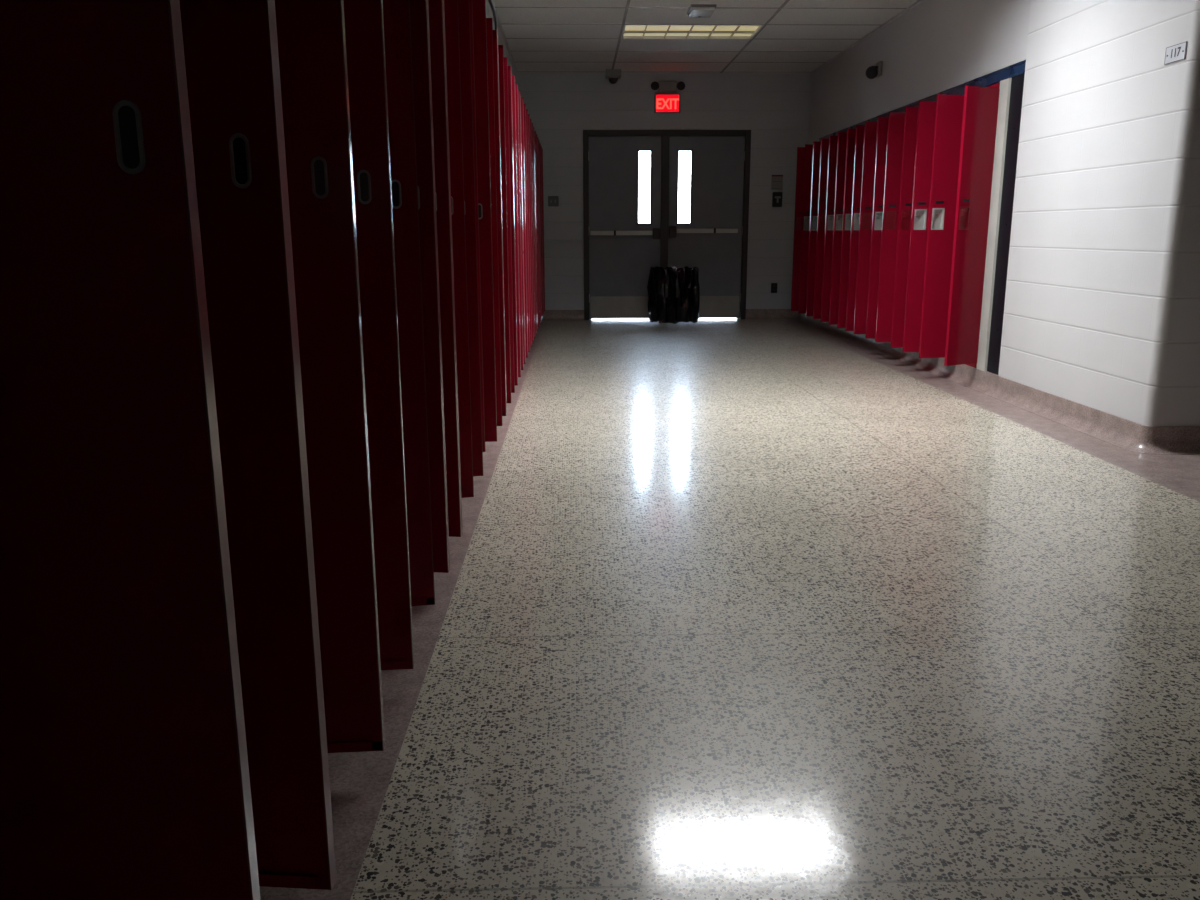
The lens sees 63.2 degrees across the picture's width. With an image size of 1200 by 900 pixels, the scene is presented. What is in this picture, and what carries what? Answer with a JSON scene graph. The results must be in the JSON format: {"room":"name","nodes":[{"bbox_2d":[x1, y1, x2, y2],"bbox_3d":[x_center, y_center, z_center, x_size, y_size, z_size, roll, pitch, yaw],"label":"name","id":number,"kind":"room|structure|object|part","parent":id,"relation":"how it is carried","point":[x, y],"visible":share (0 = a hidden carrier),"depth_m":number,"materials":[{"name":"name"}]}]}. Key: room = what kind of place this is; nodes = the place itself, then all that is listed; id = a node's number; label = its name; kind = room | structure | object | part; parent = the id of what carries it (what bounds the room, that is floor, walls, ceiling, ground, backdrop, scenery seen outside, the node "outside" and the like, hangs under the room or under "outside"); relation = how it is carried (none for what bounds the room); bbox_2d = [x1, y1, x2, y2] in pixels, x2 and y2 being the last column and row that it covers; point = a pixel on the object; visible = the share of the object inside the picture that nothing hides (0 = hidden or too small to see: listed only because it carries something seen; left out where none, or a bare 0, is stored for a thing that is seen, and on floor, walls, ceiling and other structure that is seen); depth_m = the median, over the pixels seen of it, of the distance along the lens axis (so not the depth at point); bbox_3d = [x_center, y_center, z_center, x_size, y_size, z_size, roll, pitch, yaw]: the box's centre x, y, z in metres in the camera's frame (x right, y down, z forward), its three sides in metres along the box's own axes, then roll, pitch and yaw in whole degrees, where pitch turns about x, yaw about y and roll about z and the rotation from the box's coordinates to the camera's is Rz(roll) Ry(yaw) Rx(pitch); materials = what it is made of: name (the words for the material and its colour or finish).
{"room":"school corridor","nodes":[
{"label":"school corridor","id":0,"kind":"room"},
{"bbox_2d":[486,0,516,82],"bbox_3d":[-1.005,-1.952,2.411,0.600,0.791,17.610,0,13,-1],"label":"wall","id":1,"kind":"structure","parent":0,"point":[489,12],"depth_m":8.49,"materials":[{"name":"paint"}]},
{"bbox_2d":[488,0,496,29],"bbox_3d":[-0.785,-2.727,5.990,0.019,0.694,3.938,0,13,-1],"label":"cable","id":2,"kind":"object","parent":1,"relation":"attached to","point":[490,2],"visible":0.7,"depth_m":7.69,"materials":[{"name":"grey"}]},
{"bbox_2d":[516,74,811,309],"bbox_3d":[0.752,-2.913,11.243,4.700,2.791,0.150,0,13,-1],"label":"wall","id":3,"kind":"structure","parent":0,"point":[775,109],"depth_m":11.02,"materials":[{"name":"grey paint"}]},
{"bbox_2d":[548,196,558,205],"bbox_3d":[-0.534,-2.843,11.140,0.120,0.116,0.016,0,13,-1],"label":"switch plate","id":4,"kind":"object","parent":3,"relation":"attached to","point":[552,200],"visible":1,"depth_m":11.14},
{"bbox_2d":[588,136,660,318],"bbox_3d":[0.281,-2.546,11.244,0.833,2.050,0.109,0,13,-1],"label":"door","id":5,"kind":"structure","parent":3,"relation":"in","point":[623,250],"depth_m":11.24,"materials":[{"name":"grey paint"}]},
{"bbox_3d":[0.288,-1.680,11.448,0.799,0.246,0.004,0,13,-1],"label":"kick plate","id":6,"kind":"part","parent":5,"relation":"part of","materials":[{"name":"metal"}]},
{"bbox_2d":[583,130,750,319],"bbox_3d":[0.760,-2.589,11.306,1.901,2.131,0.170,0,13,-1],"label":"door frame","id":7,"kind":"structure","parent":3,"relation":"attached to","point":[665,135],"depth_m":11.13,"materials":[{"name":"paint"}]},
{"bbox_2d":[654,94,679,112],"bbox_3d":[0.754,-3.883,10.924,0.290,0.202,0.049,0,13,-1],"label":"exit sign","id":8,"kind":"object","parent":3,"relation":"attached to","point":[663,103],"visible":1,"depth_m":10.90,"materials":[{"name":"red"}]},
{"bbox_2d":[651,81,684,91],"bbox_3d":[0.754,-4.055,10.863,0.384,0.115,0.093,0,13,-1],"label":"emergency light","id":9,"kind":"object","parent":3,"relation":"attached to","point":[662,86],"visible":1,"depth_m":10.84,"materials":[{"name":"black plastic"}]},
{"bbox_2d":[541,309,800,320],"bbox_3d":[0.730,-1.585,11.427,3.302,0.119,0.072,0,13,-1],"label":"baseboard","id":10,"kind":"structure","parent":3,"relation":"attached to","point":[751,314],"depth_m":11.46,"materials":[{"name":"stone"}]},
{"bbox_2d":[668,136,744,317],"bbox_3d":[1.226,-2.554,11.267,0.866,2.050,0.109,0,13,-1],"label":"door","id":11,"kind":"structure","parent":3,"relation":"in","point":[711,242],"depth_m":11.24,"materials":[{"name":"grey paint"}]},
{"bbox_3d":[1.223,-1.687,11.471,0.832,0.246,0.004,0,13,-1],"label":"kick plate","id":12,"kind":"part","parent":11,"relation":"part of","materials":[{"name":"metal"}]},
{"bbox_2d":[771,283,776,292],"bbox_3d":[2.042,-1.898,11.422,0.072,0.115,0.011,0,13,-1],"label":"wall outlet","id":13,"kind":"object","parent":3,"relation":"attached to","point":[773,285],"visible":1,"depth_m":11.42,"materials":[{"name":"black plastic"}]},
{"bbox_2d":[771,175,782,189],"bbox_3d":[2.028,-3.065,11.164,0.130,0.165,0.004,0,13,-1],"label":"notice","id":14,"kind":"object","parent":3,"relation":"attached to","point":[777,180],"visible":1,"depth_m":11.16,"materials":[{"name":"paper"}]},
{"bbox_2d":[772,192,781,206],"bbox_3d":[2.034,-2.874,11.182,0.110,0.165,0.056,0,13,-1],"label":"alarm pull station","id":15,"kind":"object","parent":3,"relation":"attached to","point":[776,196],"visible":1,"depth_m":11.16,"materials":[{"name":"black plastic"}]},
{"bbox_2d":[493,0,917,72],"bbox_3d":[2.374,-2.316,2.367,7.500,0.020,17.710,0,13,-1],"label":"ceiling","id":16,"kind":"structure","parent":0,"point":[528,54],"depth_m":8.73,"materials":[{"name":"tile"}]},
{"bbox_2d":[605,69,620,83],"bbox_3d":[0.145,-4.103,10.740,0.170,0.145,0.200,0,13,-1],"label":"security camera","id":17,"kind":"object","parent":16,"relation":"attached to","point":[614,75],"visible":1,"depth_m":10.64,"materials":[{"name":"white plastic"}]},
{"bbox_2d":[621,25,763,38],"bbox_3d":[0.799,-3.739,8.632,1.204,0.076,0.619,0,13,-1],"label":"ceiling light","id":18,"kind":"object","parent":16,"relation":"attached to","point":[629,31],"visible":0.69,"depth_m":8.68,"materials":[{"name":"beige"}]},
{"bbox_2d":[495,0,905,72],"bbox_3d":[2.609,-2.307,2.376,6.630,0.006,17.510,0,13,-1],"label":"grid","id":19,"kind":"object","parent":16,"relation":"attached to","point":[628,1],"visible":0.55,"depth_m":8.35,"materials":[{"name":"metal"}]},
{"bbox_2d":[687,4,716,17],"bbox_3d":[0.805,-3.485,7.748,0.200,0.045,0.300,0,13,-1],"label":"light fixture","id":20,"kind":"object","parent":16,"relation":"attached to","point":[695,10],"visible":1,"depth_m":7.66,"materials":[{"name":"white plastic"}]},
{"bbox_2d":[259,319,1199,899],"bbox_3d":[2.664,0.415,2.987,6.735,0.100,17.510,0,13,-1],"label":"floor","id":21,"kind":"structure","parent":0,"point":[738,609],"depth_m":2.41,"materials":[{"name":"stone"}]},
{"bbox_2d":[589,318,739,319],"bbox_3d":[0.762,-1.505,11.559,1.901,0.104,0.150,0,13,-1],"label":"threshold","id":22,"kind":"object","parent":21,"relation":"on","point":[634,318],"visible":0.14,"depth_m":11.47,"materials":[{"name":"metal"}]},
{"bbox_2d":[647,266,699,323],"bbox_3d":[0.833,-1.753,11.012,0.593,0.627,0.582,0,13,-1],"label":"bags","id":23,"kind":"object","parent":21,"relation":"on","point":[673,292],"visible":1,"depth_m":10.80,"materials":[{"name":"plastic"}]},
{"bbox_3d":[2.680,-0.963,8.630,0.450,0.119,5.020,0,13,-1],"label":"curb","id":24,"kind":"object","parent":21,"relation":"on","visible":0},
{"bbox_2d":[791,147,804,310],"bbox_3d":[2.423,-2.406,10.682,0.659,1.800,0.328,0,13,-1],"label":"locker","id":25,"kind":"object","parent":24,"relation":"on","point":[800,150],"visible":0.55,"depth_m":10.52,"materials":[{"name":"metal"}]},
{"bbox_3d":[2.155,-2.440,10.508,0.088,0.142,0.013,0,13,-1],"label":"handle","id":26,"kind":"part","parent":25,"relation":"part of","materials":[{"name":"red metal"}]},
{"bbox_2d":[798,144,812,313],"bbox_3d":[2.433,-2.335,10.364,0.656,1.800,0.360,0,13,-1],"label":"locker","id":27,"kind":"object","parent":24,"relation":"on","point":[808,158],"visible":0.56,"depth_m":10.19,"materials":[{"name":"metal"}]},
{"bbox_3d":[2.168,-2.366,10.177,0.088,0.142,0.013,-2,13,-8],"label":"handle","id":28,"kind":"part","parent":27,"relation":"part of","materials":[{"name":"metal"}]},
{"bbox_2d":[806,141,820,315],"bbox_3d":[2.443,-2.264,10.049,0.652,1.800,0.385,0,13,-1],"label":"locker","id":29,"kind":"object","parent":24,"relation":"on","point":[816,144],"visible":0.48,"depth_m":9.86,"materials":[{"name":"metal"}]},
{"bbox_3d":[2.181,-2.294,9.855,0.088,0.142,0.013,-3,13,-13],"label":"handle","id":30,"kind":"part","parent":29,"relation":"part of","materials":[{"name":"metal"}]},
{"bbox_2d":[813,138,828,318],"bbox_3d":[2.451,-2.196,9.747,0.652,1.800,0.385,0,13,-1],"label":"locker","id":31,"kind":"object","parent":24,"relation":"on","point":[824,149],"visible":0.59,"depth_m":9.56,"materials":[{"name":"metal"}]},
{"bbox_3d":[2.189,-2.226,9.553,0.088,0.142,0.013,-3,13,-13],"label":"handle","id":32,"kind":"part","parent":31,"relation":"part of","materials":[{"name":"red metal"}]},
{"bbox_2d":[821,135,837,321],"bbox_3d":[2.459,-2.129,9.444,0.652,1.800,0.385,0,13,-1],"label":"locker","id":33,"kind":"object","parent":24,"relation":"on","point":[833,139],"visible":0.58,"depth_m":9.26,"materials":[{"name":"metal"}]},
{"bbox_3d":[2.197,-2.158,9.250,0.088,0.142,0.013,-3,13,-13],"label":"handle","id":34,"kind":"part","parent":33,"relation":"part of","materials":[{"name":"metal"}]},
{"bbox_2d":[829,132,846,324],"bbox_3d":[2.467,-2.061,9.142,0.652,1.800,0.385,0,13,-1],"label":"locker","id":35,"kind":"object","parent":24,"relation":"on","point":[842,136],"visible":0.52,"depth_m":8.96,"materials":[{"name":"metal"}]},
{"bbox_3d":[2.205,-2.090,8.948,0.088,0.142,0.013,-3,13,-13],"label":"handle","id":36,"kind":"part","parent":35,"relation":"part of","materials":[{"name":"metal"}]},
{"bbox_2d":[837,128,855,327],"bbox_3d":[2.475,-1.993,8.839,0.652,1.800,0.385,0,13,-1],"label":"locker","id":37,"kind":"object","parent":24,"relation":"on","point":[851,133],"visible":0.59,"depth_m":8.65,"materials":[{"name":"metal"}]},
{"bbox_3d":[2.213,-2.023,8.646,0.088,0.142,0.013,-3,13,-13],"label":"handle","id":38,"kind":"part","parent":37,"relation":"part of","materials":[{"name":"metal"}]},
{"bbox_2d":[845,125,864,330],"bbox_3d":[2.480,-1.928,8.549,0.656,1.800,0.360,0,13,-1],"label":"locker","id":39,"kind":"object","parent":24,"relation":"on","point":[859,139],"visible":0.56,"depth_m":8.37,"materials":[{"name":"metal"}]},
{"bbox_3d":[2.215,-1.959,8.363,0.088,0.142,0.013,-2,13,-8],"label":"handle","id":40,"kind":"part","parent":39,"relation":"part of","materials":[{"name":"metal"}]},
{"bbox_2d":[854,121,877,333],"bbox_3d":[2.486,-1.864,8.264,0.659,1.800,0.324,0,13,-1],"label":"locker","id":41,"kind":"object","parent":24,"relation":"on","point":[870,133],"visible":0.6,"depth_m":8.11,"materials":[{"name":"metal"}]},
{"bbox_3d":[2.218,-1.899,8.097,0.088,0.142,0.013,0,13,1],"label":"handle","id":42,"kind":"part","parent":41,"relation":"part of","materials":[{"name":"metal"}]},
{"bbox_2d":[865,117,887,338],"bbox_3d":[2.495,-1.793,7.949,0.658,1.800,0.351,0,13,-1],"label":"locker","id":43,"kind":"object","parent":24,"relation":"on","point":[882,128],"visible":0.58,"depth_m":7.78,"materials":[{"name":"metal"}]},
{"bbox_3d":[2.230,-1.825,7.766,0.088,0.142,0.013,-2,13,-6],"label":"handle","id":44,"kind":"part","parent":43,"relation":"part of","materials":[{"name":"metal"}]},
{"bbox_3d":[2.228,-1.863,7.755,0.058,0.042,0.013,-2,13,-6],"label":"lift lever","id":45,"kind":"part","parent":43,"relation":"part of","materials":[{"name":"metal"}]},
{"bbox_2d":[875,112,904,341],"bbox_3d":[2.502,-1.728,7.660,0.659,1.800,0.324,0,13,-1],"label":"locker","id":46,"kind":"object","parent":24,"relation":"on","point":[896,120],"visible":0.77,"depth_m":7.50,"materials":[{"name":"metal"}]},
{"bbox_3d":[2.234,-1.765,7.496,0.088,0.142,0.013,0,13,2],"label":"handle","id":47,"kind":"part","parent":46,"relation":"part of","materials":[{"name":"red metal"}]},
{"bbox_2d":[891,106,917,347],"bbox_3d":[2.513,-1.656,7.335,0.655,1.800,0.370,0,13,-1],"label":"locker","id":48,"kind":"object","parent":24,"relation":"on","point":[911,112],"visible":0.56,"depth_m":7.15,"materials":[{"name":"metal"}]},
{"bbox_3d":[2.249,-1.686,7.146,0.088,0.142,0.013,-2,13,-10],"label":"handle","id":49,"kind":"part","parent":48,"relation":"part of","materials":[{"name":"metal"}]},
{"bbox_3d":[2.247,-1.724,7.135,0.058,0.042,0.013,-2,13,-10],"label":"lift lever","id":50,"kind":"part","parent":48,"relation":"part of","materials":[{"name":"metal"}]},
{"bbox_2d":[902,101,936,351],"bbox_3d":[2.519,-1.590,7.044,0.658,1.800,0.346,0,13,-1],"label":"locker","id":51,"kind":"object","parent":24,"relation":"on","point":[926,110],"visible":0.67,"depth_m":6.87,"materials":[{"name":"metal"}]},
{"bbox_3d":[2.251,-1.660,6.852,0.058,0.042,0.013,-1,13,-5],"label":"lift lever","id":52,"kind":"part","parent":51,"relation":"part of","materials":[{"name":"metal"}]},
{"bbox_3d":[2.253,-1.623,6.863,0.088,0.142,0.013,-1,13,-5],"label":"handle","id":53,"kind":"part","parent":51,"relation":"part of","materials":[{"name":"metal"}]},
{"bbox_2d":[919,94,963,357],"bbox_3d":[2.529,-1.520,6.730,0.655,1.800,0.370,0,13,-1],"label":"locker","id":54,"kind":"object","parent":24,"relation":"on","point":[949,108],"visible":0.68,"depth_m":6.55,"materials":[{"name":"metal"}]},
{"bbox_3d":[2.263,-1.588,6.530,0.058,0.042,0.013,-2,13,-10],"label":"lift lever","id":55,"kind":"part","parent":54,"relation":"part of","materials":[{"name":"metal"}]},
{"bbox_3d":[2.265,-1.550,6.541,0.088,0.142,0.013,-2,13,-10],"label":"handle","id":56,"kind":"part","parent":54,"relation":"part of","materials":[{"name":"metal"}]},
{"bbox_2d":[944,83,999,367],"bbox_3d":[2.552,-1.443,6.386,0.626,1.800,0.456,0,13,-1],"label":"locker","id":57,"kind":"object","parent":24,"relation":"on","point":[980,109],"visible":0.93,"depth_m":6.21,"materials":[{"name":"metal"}]},
{"bbox_3d":[2.302,-1.468,6.171,0.088,0.142,0.013,-7,14,-28],"label":"handle","id":58,"kind":"part","parent":57,"relation":"part of","materials":[{"name":"red metal"}]},
{"bbox_3d":[2.301,-1.505,6.160,0.058,0.042,0.013,-7,14,-28],"label":"lift lever","id":59,"kind":"part","parent":57,"relation":"part of","materials":[{"name":"red metal"}]},
{"bbox_3d":[2.508,-1.459,6.457,0.014,1.800,0.308,0,13,-1],"label":"frame","id":60,"kind":"part","parent":57,"relation":"part of","materials":[{"name":"red metal"}]},
{"bbox_2d":[976,78,1011,370],"bbox_3d":[2.532,-1.411,6.229,0.054,1.806,0.130,0,13,-1],"label":"strip","id":61,"kind":"object","parent":24,"relation":"on","point":[1005,85],"visible":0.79,"depth_m":6.20,"materials":[{"name":"metal"}]},
{"bbox_2d":[809,0,1030,141],"bbox_3d":[2.741,-3.302,8.384,0.600,0.791,5.560,0,13,-1],"label":"wall","id":62,"kind":"structure","parent":0,"point":[936,46],"depth_m":7.50,"materials":[{"name":"paint"}]},
{"bbox_2d":[491,0,923,74],"bbox_3d":[0.946,-2.285,2.337,3.302,0.021,17.510,0,13,-1],"label":"trim","id":63,"kind":"structure","parent":62,"relation":"attached to","point":[916,3],"depth_m":10.82,"materials":[{"name":"paint"}]},
{"bbox_2d":[866,61,882,78],"bbox_3d":[2.370,-3.298,8.477,0.142,0.147,0.120,0,13,-1],"label":"emergency light","id":64,"kind":"object","parent":62,"relation":"attached to","point":[872,72],"visible":1,"depth_m":8.43,"materials":[{"name":"black plastic"}]},
{"bbox_3d":[2.426,-3.311,8.476,0.030,0.120,0.120,0,13,-1],"label":"plate","id":65,"kind":"part","parent":64,"relation":"part of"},
{"bbox_2d":[819,60,1025,140],"bbox_3d":[2.671,-2.823,8.215,0.436,0.070,5.015,0,13,-1],"label":"lintel","id":66,"kind":"object","parent":62,"relation":"attached to","point":[1013,70],"visible":0.36,"depth_m":6.53,"materials":[{"name":"metal"}]},
{"bbox_2d":[998,0,1199,426],"bbox_3d":[4.200,-1.549,5.119,3.328,2.791,1.650,0,13,-1],"label":"wall","id":67,"kind":"structure","parent":0,"point":[1102,305],"depth_m":4.86,"materials":[{"name":"white paint"}]},
{"bbox_2d":[797,314,1199,454],"bbox_3d":[4.093,-0.834,8.039,3.390,0.119,7.182,0,13,-1],"label":"baseboard","id":68,"kind":"structure","parent":67,"relation":"attached to","point":[1120,432],"depth_m":5.38,"materials":[{"name":"stone"}]},
{"bbox_2d":[987,73,1024,374],"bbox_3d":[2.534,-1.376,6.065,0.024,1.811,0.205,0,13,-1],"label":"filler panel","id":69,"kind":"object","parent":67,"relation":"attached to","point":[1017,82],"visible":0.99,"depth_m":6.07,"materials":[{"name":"black paint"}]},
{"bbox_2d":[1164,41,1187,64],"bbox_3d":[2.549,-1.757,4.317,0.008,0.073,0.150,0,13,-1],"label":"room sign","id":70,"kind":"object","parent":67,"relation":"attached to","point":[1177,52],"visible":1,"depth_m":4.31,"materials":[{"name":"plastic"}]},
{"bbox_3d":[-1.001,-0.591,2.717,0.600,2.000,17.610,0,13,-1],"label":"wall","id":71,"kind":"structure","parent":0,"visible":0},
{"bbox_3d":[-0.992,-0.380,6.076,0.420,0.119,10.950,0,13,-1],"label":"curb","id":72,"kind":"object","parent":71,"relation":"attached to","visible":0},
{"bbox_2d":[0,0,260,899],"bbox_3d":[-0.679,-0.158,0.699,0.659,1.800,0.328,0,13,-1],"label":"locker","id":73,"kind":"object","parent":72,"relation":"on","point":[124,768],"visible":1,"depth_m":0.90,"materials":[{"name":"red metal"}]},
{"bbox_3d":[-0.401,-0.266,0.829,0.024,0.061,0.005,0,13,-1],"label":"finger pull","id":74,"kind":"part","parent":73,"relation":"part of","materials":[{"name":"metal"}]},
{"bbox_2d":[179,0,336,889],"bbox_3d":[-0.687,-0.226,1.002,0.659,1.800,0.323,0,13,-1],"label":"locker","id":75,"kind":"object","parent":72,"relation":"on","point":[231,55],"visible":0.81,"depth_m":1.17,"materials":[{"name":"metal"}]},
{"bbox_3d":[-0.409,-0.329,1.108,0.024,0.061,0.005,1,13,5],"label":"finger pull","id":76,"kind":"part","parent":75,"relation":"part of","materials":[{"name":"metal"}]},
{"bbox_2d":[275,0,384,752],"bbox_3d":[-0.696,-0.296,1.315,0.658,1.800,0.341,0,13,-1],"label":"locker","id":77,"kind":"object","parent":72,"relation":"on","point":[311,38],"visible":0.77,"depth_m":1.51,"materials":[{"name":"metal"}]},
{"bbox_3d":[-0.417,-0.406,1.451,0.024,0.061,0.005,-1,13,-4],"label":"finger pull","id":78,"kind":"part","parent":77,"relation":"part of","materials":[{"name":"metal"}]},
{"bbox_2d":[343,0,413,669],"bbox_3d":[-0.704,-0.365,1.623,0.658,1.800,0.346,0,13,-1],"label":"locker","id":79,"kind":"object","parent":72,"relation":"on","point":[364,22],"visible":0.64,"depth_m":1.81,"materials":[{"name":"metal"}]},
{"bbox_3d":[-0.426,-0.475,1.760,0.024,0.061,0.005,-1,13,-5],"label":"finger pull","id":80,"kind":"part","parent":79,"relation":"part of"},
{"bbox_2d":[383,0,434,605],"bbox_3d":[-0.715,-0.437,1.944,0.653,1.800,0.380,0,13,-1],"label":"locker","id":81,"kind":"object","parent":72,"relation":"on","point":[396,13],"visible":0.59,"depth_m":2.14,"materials":[{"name":"metal"}]},
{"bbox_3d":[-0.439,-0.550,2.095,0.024,0.061,0.005,-3,13,-12],"label":"finger pull","id":82,"kind":"part","parent":81,"relation":"part of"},
{"bbox_2d":[410,0,449,572],"bbox_3d":[-0.719,-0.499,2.221,0.659,1.800,0.323,0,13,-1],"label":"locker","id":83,"kind":"object","parent":72,"relation":"on","point":[419,9],"visible":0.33,"depth_m":2.36,"materials":[{"name":"metal"}]},
{"bbox_3d":[-0.441,-0.601,2.323,0.024,0.061,0.005,1,13,5],"label":"finger pull","id":84,"kind":"part","parent":83,"relation":"part of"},
{"bbox_2d":[428,0,462,536],"bbox_3d":[-0.727,-0.568,2.526,0.658,1.800,0.323,0,13,-1],"label":"locker","id":85,"kind":"object","parent":72,"relation":"on","point":[436,7],"visible":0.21,"depth_m":2.65,"materials":[{"name":"metal"}]},
{"bbox_2d":[444,0,473,497],"bbox_3d":[-0.741,-0.645,2.868,0.649,1.800,0.400,0,13,-1],"label":"locker","id":86,"kind":"object","parent":72,"relation":"on","point":[450,6],"visible":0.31,"depth_m":3.06,"materials":[{"name":"metal"}]},
{"bbox_2d":[458,0,482,475],"bbox_3d":[-0.746,-0.710,3.161,0.654,1.800,0.375,0,13,-1],"label":"locker","id":87,"kind":"object","parent":72,"relation":"on","point":[463,5],"visible":0.16,"depth_m":3.33,"materials":[{"name":"metal"}]},
{"bbox_2d":[469,0,484,451],"bbox_3d":[-0.769,-0.787,3.505,0.626,1.800,0.456,0,13,-1],"label":"locker","id":88,"kind":"object","parent":72,"relation":"on","point":[470,1],"visible":0.02,"depth_m":3.71,"materials":[{"name":"metal"}]},
{"bbox_2d":[472,0,496,441],"bbox_3d":[-0.760,-0.843,3.754,0.658,1.800,0.341,0,13,-1],"label":"locker","id":89,"kind":"object","parent":72,"relation":"on","point":[479,6],"visible":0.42,"depth_m":3.89,"materials":[{"name":"metal"}]},
{"bbox_2d":[486,18,501,425],"bbox_3d":[-0.769,-0.914,4.068,0.656,1.800,0.360,0,13,-1],"label":"locker","id":90,"kind":"object","parent":72,"relation":"on","point":[489,28],"visible":0.07,"depth_m":4.22,"materials":[{"name":"metal"}]},
{"bbox_2d":[493,30,506,415],"bbox_3d":[-0.775,-0.978,4.355,0.659,1.800,0.323,0,13,-1],"label":"locker","id":91,"kind":"object","parent":72,"relation":"on","point":[495,32],"visible":0.07,"depth_m":4.46,"materials":[{"name":"metal"}]},
{"bbox_2d":[498,45,510,402],"bbox_3d":[-0.783,-1.048,4.666,0.658,1.800,0.337,0,13,-1],"label":"locker","id":92,"kind":"object","parent":72,"relation":"on","point":[500,47],"visible":0.08,"depth_m":4.80,"materials":[{"name":"metal"}]},
{"bbox_2d":[503,57,514,392],"bbox_3d":[-0.793,-1.119,4.982,0.656,1.800,0.360,0,13,-1],"label":"locker","id":93,"kind":"object","parent":72,"relation":"on","point":[504,58],"visible":0.09,"depth_m":5.13,"materials":[{"name":"metal"}]},
{"bbox_2d":[508,66,517,385],"bbox_3d":[-0.799,-1.183,5.269,0.659,1.800,0.323,0,13,-1],"label":"locker","id":94,"kind":"object","parent":72,"relation":"on","point":[509,67],"visible":0.1,"depth_m":5.39,"materials":[{"name":"metal"}]},
{"bbox_2d":[512,75,520,376],"bbox_3d":[-0.807,-1.252,5.574,0.659,1.800,0.324,0,13,-1],"label":"locker","id":95,"kind":"object","parent":72,"relation":"on","point":[513,76],"visible":0.06,"depth_m":5.70,"materials":[{"name":"metal"}]},
{"bbox_2d":[515,83,523,369],"bbox_3d":[-0.815,-1.320,5.879,0.659,1.800,0.324,0,13,-1],"label":"locker","id":96,"kind":"object","parent":72,"relation":"on","point":[516,84],"visible":0.06,"depth_m":6.01,"materials":[{"name":"metal"}]},
{"bbox_2d":[518,90,525,363],"bbox_3d":[-0.823,-1.388,6.184,0.658,1.800,0.323,0,13,-1],"label":"locker","id":97,"kind":"object","parent":72,"relation":"on","point":[519,91],"visible":0.07,"depth_m":6.28,"materials":[{"name":"metal"}]},
{"bbox_2d":[521,97,527,357],"bbox_3d":[-0.831,-1.457,6.489,0.659,1.800,0.323,0,13,-1],"label":"locker","id":98,"kind":"object","parent":72,"relation":"on","point":[522,107],"visible":0.06,"depth_m":6.61,"materials":[{"name":"metal"}]},
{"bbox_2d":[523,104,529,351],"bbox_3d":[-0.839,-1.526,6.795,0.659,1.800,0.328,0,13,-1],"label":"locker","id":99,"kind":"object","parent":72,"relation":"on","point":[524,105],"visible":0.06,"depth_m":6.93,"materials":[{"name":"metal"}]},
{"bbox_2d":[526,109,531,346],"bbox_3d":[-0.847,-1.594,7.103,0.659,1.800,0.332,0,13,-1],"label":"locker","id":100,"kind":"object","parent":72,"relation":"on","point":[526,109],"visible":0.02,"depth_m":7.24,"materials":[{"name":"metal"}]},
{"bbox_2d":[528,114,533,342],"bbox_3d":[-0.855,-1.662,7.405,0.659,1.800,0.328,0,13,-1],"label":"locker","id":101,"kind":"object","parent":72,"relation":"on","point":[528,114],"visible":0.06,"depth_m":7.54,"materials":[{"name":"metal"}]},
{"bbox_2d":[530,119,534,338],"bbox_3d":[-0.863,-1.730,7.708,0.659,1.800,0.323,0,13,-1],"label":"locker","id":102,"kind":"object","parent":72,"relation":"on","point":[530,119],"visible":0.04,"depth_m":7.83,"materials":[{"name":"metal"}]},
{"bbox_2d":[532,123,536,334],"bbox_3d":[-0.871,-1.798,8.013,0.659,1.800,0.324,0,13,-1],"label":"locker","id":103,"kind":"object","parent":72,"relation":"on","point":[532,123],"visible":0.05,"depth_m":8.13,"materials":[{"name":"metal"}]},
{"bbox_2d":[533,127,537,330],"bbox_3d":[-0.879,-1.867,8.318,0.658,1.800,0.323,0,13,-1],"label":"locker","id":104,"kind":"object","parent":72,"relation":"on","point":[533,127],"visible":0.03,"depth_m":8.42,"materials":[{"name":"metal"}]},
{"bbox_2d":[535,131,538,326],"bbox_3d":[-0.887,-1.936,8.627,0.659,1.800,0.332,0,13,-1],"label":"locker","id":105,"kind":"object","parent":72,"relation":"on","point":[535,131],"visible":0.06,"depth_m":8.78,"materials":[{"name":"metal"}]},
{"bbox_2d":[536,134,539,323],"bbox_3d":[-0.895,-2.004,8.927,0.659,1.800,0.324,0,13,-1],"label":"locker","id":106,"kind":"object","parent":72,"relation":"on","point":[536,134],"visible":0.06,"depth_m":9.04,"materials":[{"name":"metal"}]},
{"bbox_2d":[537,137,540,320],"bbox_3d":[-0.903,-2.072,9.232,0.659,1.800,0.324,0,13,-1],"label":"locker","id":107,"kind":"object","parent":72,"relation":"on","point":[537,137],"visible":0.03,"depth_m":9.36,"materials":[{"name":"metal"}]},
{"bbox_2d":[539,140,541,318],"bbox_3d":[-0.911,-2.140,9.537,0.658,1.800,0.323,0,13,-1],"label":"locker","id":108,"kind":"object","parent":72,"relation":"on","point":[539,140],"visible":0.03,"depth_m":9.64,"materials":[{"name":"metal"}]},
{"bbox_2d":[540,143,542,315],"bbox_3d":[-0.919,-2.209,9.842,0.659,1.800,0.324,0,13,-1],"label":"locker","id":109,"kind":"object","parent":72,"relation":"on","point":[540,143],"visible":0.02,"depth_m":9.97,"materials":[{"name":"metal"}]},
{"bbox_2d":[541,146,543,312],"bbox_3d":[-0.927,-2.278,10.151,0.659,1.800,0.332,0,13,-1],"label":"locker","id":110,"kind":"object","parent":72,"relation":"on","point":[541,146],"visible":0.03,"depth_m":10.29,"materials":[{"name":"metal"}]},
{"bbox_2d":[542,148,544,310],"bbox_3d":[-0.935,-2.346,10.453,0.659,1.800,0.328,0,13,-1],"label":"locker","id":111,"kind":"object","parent":72,"relation":"on","point":[542,148],"visible":0.03,"depth_m":10.59,"materials":[{"name":"metal"}]}
]}

